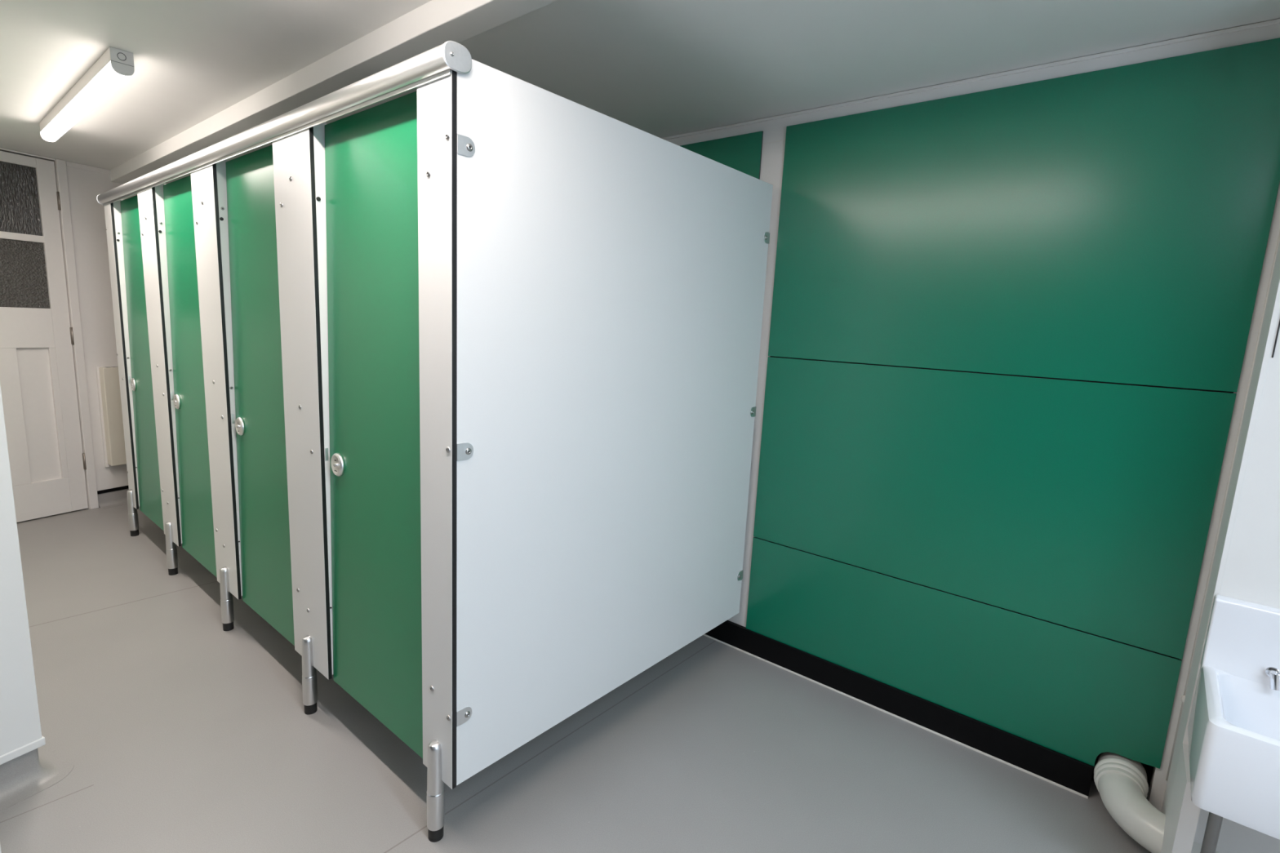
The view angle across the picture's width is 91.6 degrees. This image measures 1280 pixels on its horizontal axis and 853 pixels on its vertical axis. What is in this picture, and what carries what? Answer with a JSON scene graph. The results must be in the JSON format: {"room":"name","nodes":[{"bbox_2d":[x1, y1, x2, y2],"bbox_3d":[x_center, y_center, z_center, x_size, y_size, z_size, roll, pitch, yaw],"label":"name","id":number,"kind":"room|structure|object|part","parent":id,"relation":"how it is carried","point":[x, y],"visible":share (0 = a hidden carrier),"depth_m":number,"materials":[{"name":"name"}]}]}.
{"room":"public restroom","nodes":[
{"label":"public restroom","id":0,"kind":"room"},
{"bbox_2d":[0,149,169,509],"bbox_3d":[-3.633,-0.616,4.474,0.160,2.280,4.000,7,10,24],"label":"wall","id":1,"kind":"structure","parent":0,"point":[87,215],"depth_m":4.16,"materials":[{"name":"white paint"}]},
{"bbox_2d":[0,151,88,522],"bbox_3d":[-3.873,-0.502,3.739,0.106,2.254,0.769,7,10,24],"label":"door","id":2,"kind":"structure","parent":1,"relation":"in","point":[37,380],"depth_m":3.92,"materials":[{"name":"white paint"}]},
{"bbox_3d":[-3.861,-1.358,3.608,0.008,0.411,0.584,7,10,24],"label":"glass pane","id":3,"kind":"part","parent":2,"relation":"part of","materials":[{"name":"grey glass"}]},
{"bbox_3d":[-3.882,-0.917,3.680,0.008,0.410,0.584,7,10,24],"label":"glass pane","id":4,"kind":"part","parent":2,"relation":"part of","materials":[{"name":"grey glass"}]},
{"bbox_3d":[-3.857,-0.074,3.987,0.010,0.867,0.168,7,10,24],"label":"panel","id":5,"kind":"part","parent":2,"relation":"part of","materials":[{"name":"white paint"}]},
{"bbox_2d":[0,147,98,509],"bbox_3d":[-3.872,-0.510,3.760,0.024,2.279,0.818,7,10,24],"label":"trim","id":6,"kind":"structure","parent":1,"relation":"attached to","point":[60,165],"depth_m":4.08,"materials":[{"name":"white paint"}]},
{"bbox_2d":[66,160,111,174],"bbox_3d":[-3.569,-1.697,4.130,0.015,0.029,0.392,7,10,24],"label":"trim","id":7,"kind":"structure","parent":1,"relation":"attached to","point":[68,163],"depth_m":4.05,"materials":[{"name":"white paint"}]},
{"bbox_2d":[95,365,126,466],"bbox_3d":[-3.551,-0.097,4.521,0.064,0.701,0.594,7,10,24],"label":"wall heater","id":8,"kind":"object","parent":1,"relation":"attached to","point":[107,376],"visible":0.37,"depth_m":4.28,"materials":[{"name":"beige metal"}]},
{"bbox_2d":[97,488,128,508],"bbox_3d":[-3.509,0.457,4.766,0.069,0.104,1.044,7,10,24],"label":"baseboard","id":9,"kind":"structure","parent":1,"relation":"attached to","point":[117,498],"depth_m":4.38,"materials":[{"name":"plastic"}]},
{"bbox_2d":[97,485,128,493],"bbox_3d":[-3.534,0.391,4.768,0.013,0.022,1.044,7,10,24],"label":"trim","id":10,"kind":"structure","parent":1,"relation":"attached to","point":[115,489],"depth_m":4.38,"materials":[{"name":"black plastic"}]},
{"bbox_2d":[0,504,1151,852],"bbox_3d":[-2.113,1.125,1.732,9.900,0.120,6.400,10,12,39],"label":"floor","id":11,"kind":"structure","parent":0,"point":[181,732],"depth_m":2.04,"materials":[{"name":"plastic"}]},
{"bbox_2d":[104,200,139,536],"bbox_3d":[-3.069,-0.310,3.686,0.165,1.986,0.067,7,10,24],"label":"pilaster","id":12,"kind":"object","parent":11,"relation":"on","point":[112,211],"visible":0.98,"depth_m":3.64,"materials":[{"name":"white laminate"}]},
{"bbox_3d":[-3.104,0.461,3.800,0.044,0.154,0.044,10,12,39],"label":"leg","id":13,"kind":"part","parent":12,"relation":"part of","materials":[{"name":"metal"}]},
{"bbox_2d":[137,183,182,575],"bbox_3d":[-2.453,-0.196,3.176,0.273,1.986,0.067,8,11,31],"label":"pilaster","id":14,"kind":"object","parent":11,"relation":"on","point":[150,201],"visible":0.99,"depth_m":3.13,"materials":[{"name":"white laminate"}]},
{"bbox_2d":[120,195,164,530],"bbox_3d":[-2.752,-0.341,3.465,0.604,1.805,0.059,10,12,39],"label":"door","id":15,"kind":"structure","parent":14,"relation":"attached to","point":[141,384],"depth_m":3.49,"materials":[{"name":"green laminate"}]},
{"bbox_3d":[-2.479,0.576,3.283,0.044,0.154,0.044,10,12,39],"label":"leg","id":16,"kind":"part","parent":14,"relation":"part of","materials":[{"name":"metal"}]},
{"bbox_2d":[163,174,217,577],"bbox_3d":[-2.092,-0.219,2.920,0.605,1.805,0.059,10,12,39],"label":"door","id":17,"kind":"structure","parent":14,"relation":"attached to","point":[189,402],"depth_m":2.94,"materials":[{"name":"green laminate"}]},
{"bbox_2d":[190,159,242,631],"bbox_3d":[-1.790,-0.074,2.630,0.278,1.986,0.065,8,11,31],"label":"pilaster","id":18,"kind":"object","parent":11,"relation":"on","point":[208,184],"visible":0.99,"depth_m":2.58,"materials":[{"name":"white laminate"}]},
{"bbox_3d":[-1.830,0.696,2.747,0.044,0.154,0.044,10,12,39],"label":"leg","id":19,"kind":"part","parent":18,"relation":"part of","materials":[{"name":"metal"}]},
{"bbox_2d":[272,120,333,715],"bbox_3d":[-1.131,0.047,2.086,0.283,1.986,0.064,8,11,31],"label":"pilaster","id":20,"kind":"object","parent":11,"relation":"on","point":[299,157],"visible":1,"depth_m":2.04,"materials":[{"name":"white laminate"}]},
{"bbox_2d":[225,144,294,645],"bbox_3d":[-1.430,-0.098,2.374,0.596,1.805,0.059,10,12,39],"label":"door","id":21,"kind":"structure","parent":20,"relation":"attached to","point":[260,424],"depth_m":2.38,"materials":[{"name":"green laminate"}]},
{"bbox_3d":[-1.176,0.816,2.207,0.044,0.154,0.044,10,12,39],"label":"leg","id":22,"kind":"part","parent":20,"relation":"part of","materials":[{"name":"metal"}]},
{"bbox_2d":[324,90,422,758],"bbox_3d":[-0.766,0.025,1.825,0.602,1.805,0.059,10,12,39],"label":"door","id":23,"kind":"structure","parent":20,"relation":"attached to","point":[371,154],"depth_m":1.81,"materials":[{"name":"green laminate"}]},
{"bbox_2d":[417,69,456,842],"bbox_3d":[-0.523,0.161,1.573,0.144,1.985,0.047,10,12,39],"label":"pilaster","id":24,"kind":"object","parent":11,"relation":"on","point":[436,100],"visible":1,"depth_m":1.55,"materials":[{"name":"white laminate"}]},
{"bbox_2d":[96,40,471,205],"bbox_3d":[-1.748,-1.059,2.485,3.536,0.067,0.073,10,12,39],"label":"headrail","id":25,"kind":"object","parent":24,"relation":"attached to","point":[408,74],"visible":0.94,"depth_m":1.74,"materials":[{"name":"metal"}]},
{"bbox_3d":[-0.558,0.930,1.696,0.044,0.154,0.044,10,12,39],"label":"leg","id":26,"kind":"part","parent":24,"relation":"part of","materials":[{"name":"metal"}]},
{"bbox_2d":[1200,812,1223,852],"bbox_3d":[1.263,1.061,1.407,0.048,0.437,0.048,10,12,39],"label":"support leg","id":27,"kind":"object","parent":11,"relation":"on","point":[1214,823],"visible":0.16,"depth_m":1.37,"materials":[{"name":"silver metal"}]},
{"bbox_2d":[0,0,1279,182],"bbox_3d":[-1.997,-1.240,1.344,9.900,0.120,6.400,10,12,39],"label":"ceiling","id":28,"kind":"structure","parent":0,"point":[661,68],"depth_m":1.96,"materials":[{"name":"white paint"}]},
{"bbox_2d":[39,46,134,142],"bbox_3d":[-2.389,-1.370,2.647,1.565,0.081,0.064,10,12,39],"label":"ceiling light","id":29,"kind":"object","parent":28,"relation":"attached to","point":[114,66],"visible":1,"depth_m":2.42,"materials":[{"name":"white plastic"}]},
{"bbox_2d":[110,0,557,183],"bbox_3d":[-1.168,-1.258,2.264,6.800,0.084,0.096,10,12,39],"label":"ceiling beam","id":30,"kind":"structure","parent":28,"relation":"attached to","point":[434,23],"depth_m":2.06,"materials":[{"name":"white paint"}]},
{"bbox_2d":[666,23,1279,811],"bbox_3d":[-1.186,-0.443,4.153,7.820,2.280,0.150,10,12,39],"label":"wall","id":31,"kind":"structure","parent":0,"point":[772,153],"depth_m":1.92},
{"bbox_2d":[456,58,773,785],"bbox_3d":[0.017,0.001,2.082,0.020,1.823,1.458,10,12,39],"label":"partition panel","id":32,"kind":"object","parent":31,"relation":"attached to","point":[611,272],"depth_m":1.85,"materials":[{"name":"white laminate"}]},
{"bbox_2d":[680,130,763,179],"bbox_3d":[0.204,-0.805,2.824,0.716,0.902,0.008,10,12,39],"label":"board","id":33,"kind":"object","parent":31,"relation":"attached to","point":[741,153],"visible":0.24,"depth_m":2.60,"materials":[{"name":"laminate"}]},
{"bbox_2d":[703,634,1088,799],"bbox_3d":[-0.924,0.756,3.958,6.203,0.008,0.020,10,12,39],"label":"trim","id":34,"kind":"structure","parent":31,"relation":"attached to","point":[705,635],"depth_m":2.33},
{"bbox_2d":[704,620,1093,796],"bbox_3d":[-0.916,0.703,3.955,6.203,0.103,0.025,10,12,39],"label":"baseboard","id":35,"kind":"structure","parent":31,"relation":"attached to","point":[1075,775],"depth_m":2.32,"materials":[{"name":"black plastic"}]},
{"bbox_2d":[746,537,1182,768],"bbox_3d":[1.036,0.798,2.314,1.433,0.428,0.008,10,12,39],"label":"wall panel","id":36,"kind":"object","parent":31,"relation":"attached to","point":[1080,695],"visible":1,"depth_m":2.19,"materials":[{"name":"laminate"}]},
{"bbox_2d":[661,18,1279,140],"bbox_3d":[-0.735,-1.472,3.549,6.380,0.011,0.016,10,12,39],"label":"trim","id":37,"kind":"structure","parent":31,"relation":"attached to","point":[1276,21],"depth_m":1.96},
{"bbox_2d":[755,355,1233,658],"bbox_3d":[1.069,0.195,2.220,1.420,0.805,0.006,10,12,39],"label":"trim","id":38,"kind":"structure","parent":31,"relation":"attached to","point":[771,356],"depth_m":2.05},
{"bbox_2d":[753,356,1236,659],"bbox_3d":[1.065,0.196,2.216,1.433,0.785,0.008,10,12,39],"label":"wall panel","id":39,"kind":"object","parent":31,"relation":"attached to","point":[1087,507],"visible":1,"depth_m":2.08,"materials":[{"name":"laminate"}]},
{"bbox_2d":[768,37,1279,391],"bbox_3d":[1.106,-0.640,2.079,1.433,0.903,0.008,10,12,39],"label":"wall panel","id":40,"kind":"object","parent":31,"relation":"attached to","point":[1112,224],"visible":1,"depth_m":1.94,"materials":[{"name":"laminate"}]},
{"bbox_2d":[1091,752,1153,799],"bbox_3d":[1.593,1.092,2.049,0.167,0.200,0.070,10,12,39],"label":"trim","id":41,"kind":"structure","parent":31,"relation":"attached to","point":[1148,769],"depth_m":1.98,"materials":[{"name":"black plastic"}]},
{"bbox_2d":[1160,240,1279,852],"bbox_3d":[2.443,0.256,0.967,2.226,2.280,0.341,10,12,39],"label":"wall","id":42,"kind":"structure","parent":0,"point":[1251,574],"depth_m":1.54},
{"bbox_2d":[1093,751,1219,852],"bbox_3d":[1.493,1.133,1.783,0.217,0.148,0.498,2,9,-5],"label":"pipe","id":43,"kind":"object","parent":42,"relation":"attached to","point":[1121,782],"visible":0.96,"depth_m":1.81,"materials":[{"name":"white plastic"}]},
{"bbox_2d":[1160,741,1200,852],"bbox_3d":[1.395,1.053,1.611,0.039,0.400,0.200,10,12,39],"label":"trim","id":44,"kind":"structure","parent":42,"relation":"attached to","point":[1182,817],"depth_m":1.54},
{"bbox_2d":[1165,230,1279,781],"bbox_3d":[1.644,0.025,1.704,0.020,2.120,0.020,10,12,39],"label":"trim","id":45,"kind":"structure","parent":42,"relation":"attached to","point":[1183,697],"depth_m":1.74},
{"bbox_2d":[1187,594,1279,839],"bbox_3d":[1.514,0.666,1.337,0.455,0.388,0.370,10,12,39],"label":"sink","id":46,"kind":"object","parent":42,"relation":"attached to","point":[1233,726],"visible":1,"depth_m":1.49,"materials":[{"name":"white ceramic"}]},
{"bbox_2d":[1200,594,1279,685],"bbox_3d":[1.622,0.557,1.443,0.455,0.197,0.050,10,12,39],"label":"backsplash","id":47,"kind":"structure","parent":42,"relation":"attached to","point":[1242,640],"depth_m":1.54,"materials":[{"name":"white ceramic"}]},
{"bbox_2d":[1213,280,1279,594],"bbox_3d":[1.507,-0.290,1.470,0.010,1.452,0.002,10,12,39],"label":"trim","id":48,"kind":"structure","parent":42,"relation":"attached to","point":[1277,304],"depth_m":1.52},
{"bbox_2d":[1271,320,1279,357],"bbox_3d":[1.523,-0.472,1.432,0.003,0.624,0.003,10,12,39],"label":"cable","id":49,"kind":"object","parent":42,"relation":"attached to","point":[1277,331],"visible":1,"depth_m":1.48,"materials":[{"name":"black rubber"}]},
{"bbox_3d":[-2.515,0.127,0.272,0.933,2.280,3.159,10,12,39],"label":"wall","id":50,"kind":"structure","parent":0,"visible":0},
{"bbox_2d":[0,384,41,755],"bbox_3d":[-2.413,0.068,0.308,0.014,2.158,3.099,7,10,25],"label":"wall panel","id":51,"kind":"object","parent":50,"relation":"attached to","point":[20,717],"visible":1,"depth_m":1.77,"materials":[{"name":"white laminate"}]},
{"bbox_2d":[0,735,45,764],"bbox_3d":[-2.500,1.132,0.502,0.105,0.026,3.104,7,10,25],"label":"trim","id":52,"kind":"structure","parent":50,"relation":"attached to","point":[11,755],"depth_m":1.82,"materials":[{"name":"white plastic"}]},
{"bbox_2d":[0,746,74,812],"bbox_3d":[-2.479,1.196,0.536,0.205,0.111,3.167,7,10,25],"label":"baseboard","id":53,"kind":"structure","parent":50,"relation":"attached to","point":[28,775],"depth_m":1.84,"materials":[{"name":"plastic"}]}
]}

